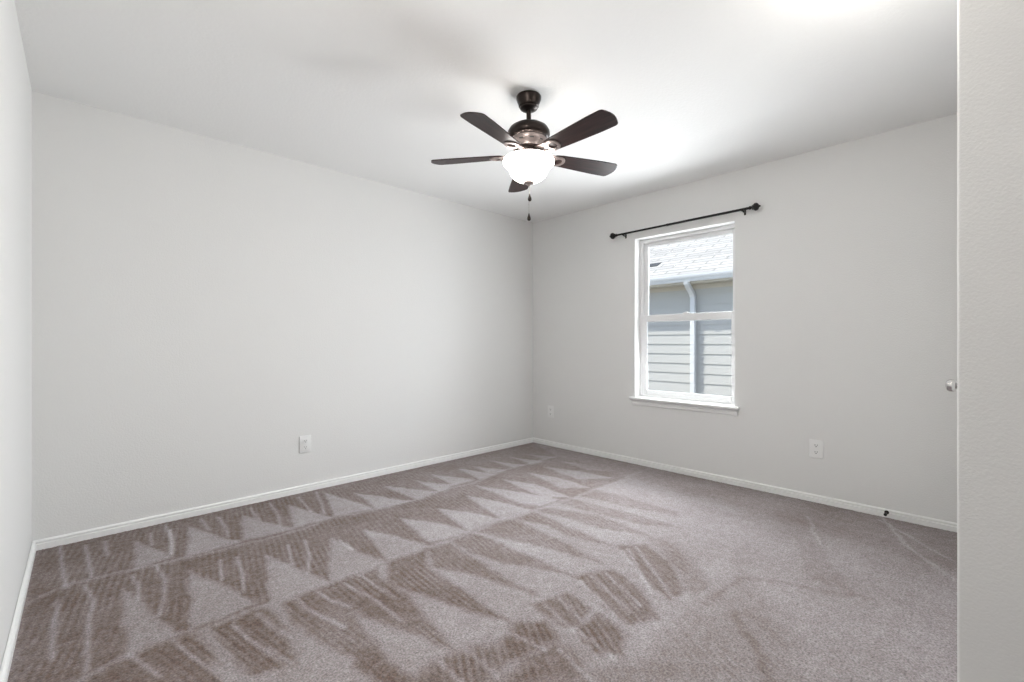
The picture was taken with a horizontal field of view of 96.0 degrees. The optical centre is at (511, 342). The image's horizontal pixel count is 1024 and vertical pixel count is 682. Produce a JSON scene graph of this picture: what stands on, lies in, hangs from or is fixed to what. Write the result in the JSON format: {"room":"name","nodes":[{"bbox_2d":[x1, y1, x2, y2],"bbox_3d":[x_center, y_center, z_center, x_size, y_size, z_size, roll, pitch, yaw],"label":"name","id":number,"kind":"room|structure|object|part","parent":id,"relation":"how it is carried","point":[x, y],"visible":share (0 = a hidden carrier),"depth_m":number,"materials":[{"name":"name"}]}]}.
{"room":"empty bedroom","nodes":[
{"label":"empty bedroom","id":0,"kind":"room"},
{"bbox_2d":[0,0,31,668],"bbox_3d":[0.025,-0.076,-0.421,0.150,2.552,8.064,0,0,-43],"label":"wall","id":1,"kind":"structure","parent":0,"point":[15,85],"depth_m":1.77,"materials":[{"name":"white paint"}]},
{"bbox_2d":[0,541,35,681],"bbox_3d":[0.084,1.091,-0.364,0.014,0.062,7.761,0,0,-43],"label":"baseboard","id":2,"kind":"structure","parent":1,"relation":"attached to","point":[8,655],"depth_m":1.78,"materials":[{"name":"white paint"}]},
{"bbox_2d":[32,91,532,540],"bbox_3d":[-1.185,-0.076,3.910,4.110,2.552,0.150,0,0,-44],"label":"wall","id":3,"kind":"structure","parent":0,"point":[203,307],"depth_m":3.13,"materials":[{"name":"white paint"}]},
{"bbox_2d":[34,437,532,550],"bbox_3d":[-1.161,1.091,3.820,3.900,0.062,0.014,0,0,-44],"label":"baseboard","id":4,"kind":"structure","parent":3,"relation":"attached to","point":[50,542],"depth_m":3.15,"materials":[{"name":"white paint"}]},
{"bbox_2d":[299,435,310,452],"bbox_3d":[-1.546,0.757,3.450,0.086,0.128,0.009,0,0,-44],"label":"wall outlet","id":5,"kind":"object","parent":3,"relation":"attached to","point":[304,441],"visible":1,"depth_m":3.45,"materials":[{"name":"white plastic"}]},
{"bbox_2d":[7,442,956,681],"bbox_3d":[1.470,1.160,0.976,4.070,0.103,7.760,0,0,-44],"label":"floor","id":6,"kind":"structure","parent":0,"point":[530,562],"depth_m":2.08,"materials":[{"name":"carpet"}]},
{"bbox_2d":[14,0,956,222],"bbox_3d":[1.459,-1.452,0.965,4.400,0.200,8.060,0,0,-44],"label":"ceiling","id":7,"kind":"structure","parent":0,"point":[375,90],"depth_m":2.35,"materials":[{"name":"white paint"}]},
{"bbox_2d":[431,90,617,220],"bbox_3d":[0.114,-1.011,2.495,1.080,0.682,1.050,0,0,-44],"label":"ceiling fan","id":8,"kind":"object","parent":7,"relation":"hanging from","point":[529,163],"visible":1,"depth_m":2.44,"materials":[{"name":"brown wood"}]},
{"bbox_3d":[-0.250,-1.033,2.604,0.430,0.006,0.132,1,11,12],"label":"blade","id":9,"kind":"part","parent":8,"relation":"part of","materials":[{"name":"brown wood"}]},
{"bbox_3d":[-0.086,-1.024,2.227,0.132,0.006,0.430,13,7,30],"label":"blade","id":10,"kind":"part","parent":8,"relation":"part of","materials":[{"name":"brown wood"}]},
{"bbox_3d":[0.058,-1.019,2.876,0.132,0.006,0.430,-11,0,-6],"label":"blade","id":11,"kind":"part","parent":8,"relation":"part of","materials":[{"name":"brown wood"}]},
{"bbox_3d":[0.092,-0.947,2.528,0.282,0.126,0.282,0,0,-44],"label":"lamp shade","id":12,"kind":"part","parent":8,"relation":"part of","materials":[{"name":"white glass"}]},
{"bbox_3d":[0.324,-1.036,2.266,0.132,0.006,0.430,14,-11,-40],"label":"blade","id":13,"kind":"part","parent":8,"relation":"part of","materials":[{"name":"brown wood"}]},
{"bbox_3d":[0.413,-1.028,2.668,0.430,0.006,0.132,0,-11,-24],"label":"blade","id":14,"kind":"part","parent":8,"relation":"part of","materials":[{"name":"brown wood"}]},
{"bbox_2d":[533,113,956,522],"bbox_3d":[3.039,-0.076,2.388,0.150,2.552,7.910,0,0,-44],"label":"wall","id":15,"kind":"structure","parent":0,"point":[846,264],"depth_m":3.28,"materials":[{"name":"white paint"}]},
{"bbox_2d":[548,405,553,417],"bbox_3d":[0.419,0.742,4.984,0.009,0.128,0.086,0,0,-44],"label":"wall outlet","id":16,"kind":"object","parent":15,"relation":"attached to","point":[550,408],"visible":1,"depth_m":4.97,"materials":[{"name":"white plastic"}]},
{"bbox_2d":[629,224,739,415],"bbox_3d":[1.478,-0.194,3.968,0.197,1.528,0.964,0,0,-44],"label":"window","id":17,"kind":"structure","parent":15,"relation":"in","point":[716,404],"depth_m":4.01,"materials":[{"name":"white plastic"}]},
{"bbox_3d":[1.458,0.507,3.949,0.142,0.022,0.964,0,0,-44],"label":"sill","id":18,"kind":"part","parent":17,"relation":"part of","materials":[{"name":"white paint"}]},
{"bbox_3d":[1.519,0.112,4.008,0.028,0.740,0.828,0,0,-44],"label":"sash","id":19,"kind":"part","parent":17,"relation":"part of","materials":[{"name":"white plastic"}]},
{"bbox_3d":[1.539,-0.573,4.027,0.022,0.714,0.828,0,0,-44],"label":"sash","id":20,"kind":"part","parent":17,"relation":"part of","materials":[{"name":"glass"}]},
{"bbox_2d":[609,203,760,238],"bbox_3d":[1.399,-1.016,3.921,0.077,0.066,1.330,0,0,-44],"label":"curtain rod","id":21,"kind":"object","parent":15,"relation":"attached to","point":[755,206],"visible":1,"depth_m":3.79,"materials":[{"name":"black metal"}]},
{"bbox_2d":[533,437,956,531],"bbox_3d":[1.446,1.091,3.919,0.014,0.062,3.494,0,0,-44],"label":"baseboard","id":22,"kind":"structure","parent":15,"relation":"attached to","point":[897,515],"depth_m":3.40,"materials":[{"name":"white paint"}]},
{"bbox_2d":[809,439,823,458],"bbox_3d":[2.125,0.740,3.219,0.009,0.128,0.086,0,0,-44],"label":"wall outlet","id":23,"kind":"object","parent":15,"relation":"attached to","point":[816,447],"visible":1,"depth_m":3.21,"materials":[{"name":"white plastic"}]},
{"bbox_2d":[957,0,1023,681],"bbox_3d":[3.111,-0.076,0.133,0.822,2.552,4.266,0,0,-44],"label":"wall","id":24,"kind":"structure","parent":0,"point":[990,33],"depth_m":1.33,"materials":[{"name":"white paint"}]},
{"label":"outside","id":25,"kind":"structure","parent":0,"visible":0},
{"bbox_3d":[7.928,1.750,10.445,18.080,0.200,32.000,0,0,-44],"label":"ground","id":26,"kind":"structure","parent":25,"visible":0},
{"bbox_2d":[648,234,732,395],"bbox_3d":[5.238,-0.673,10.974,7.623,4.661,16.100,0,0,-44],"label":"neighbor house","id":27,"kind":"structure","parent":26,"relation":"on","point":[692,276],"depth_m":8.25,"materials":[{"name":"grey paint"}]},
{"bbox_2d":[649,262,661,266],"bbox_3d":[2.772,-1.568,9.355,0.250,0.122,0.500,0,0,-44],"label":"roof vent","id":28,"kind":"object","parent":27,"relation":"attached to","point":[654,264],"depth_m":9.22,"materials":[{"name":"grey metal"}]},
{"bbox_3d":[2.237,-1.141,2.175,0.760,0.422,0.115,0,0,-44],"label":"wall","id":29,"kind":"structure","parent":0,"visible":0},
{"bbox_2d":[945,379,956,391],"bbox_3d":[2.188,0.058,2.225,0.870,2.085,0.110,0,0,-44],"label":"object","id":30,"kind":"structure","parent":29,"relation":"in","point":[951,385],"depth_m":2.02,"materials":[{"name":"silver metal"}]}
]}

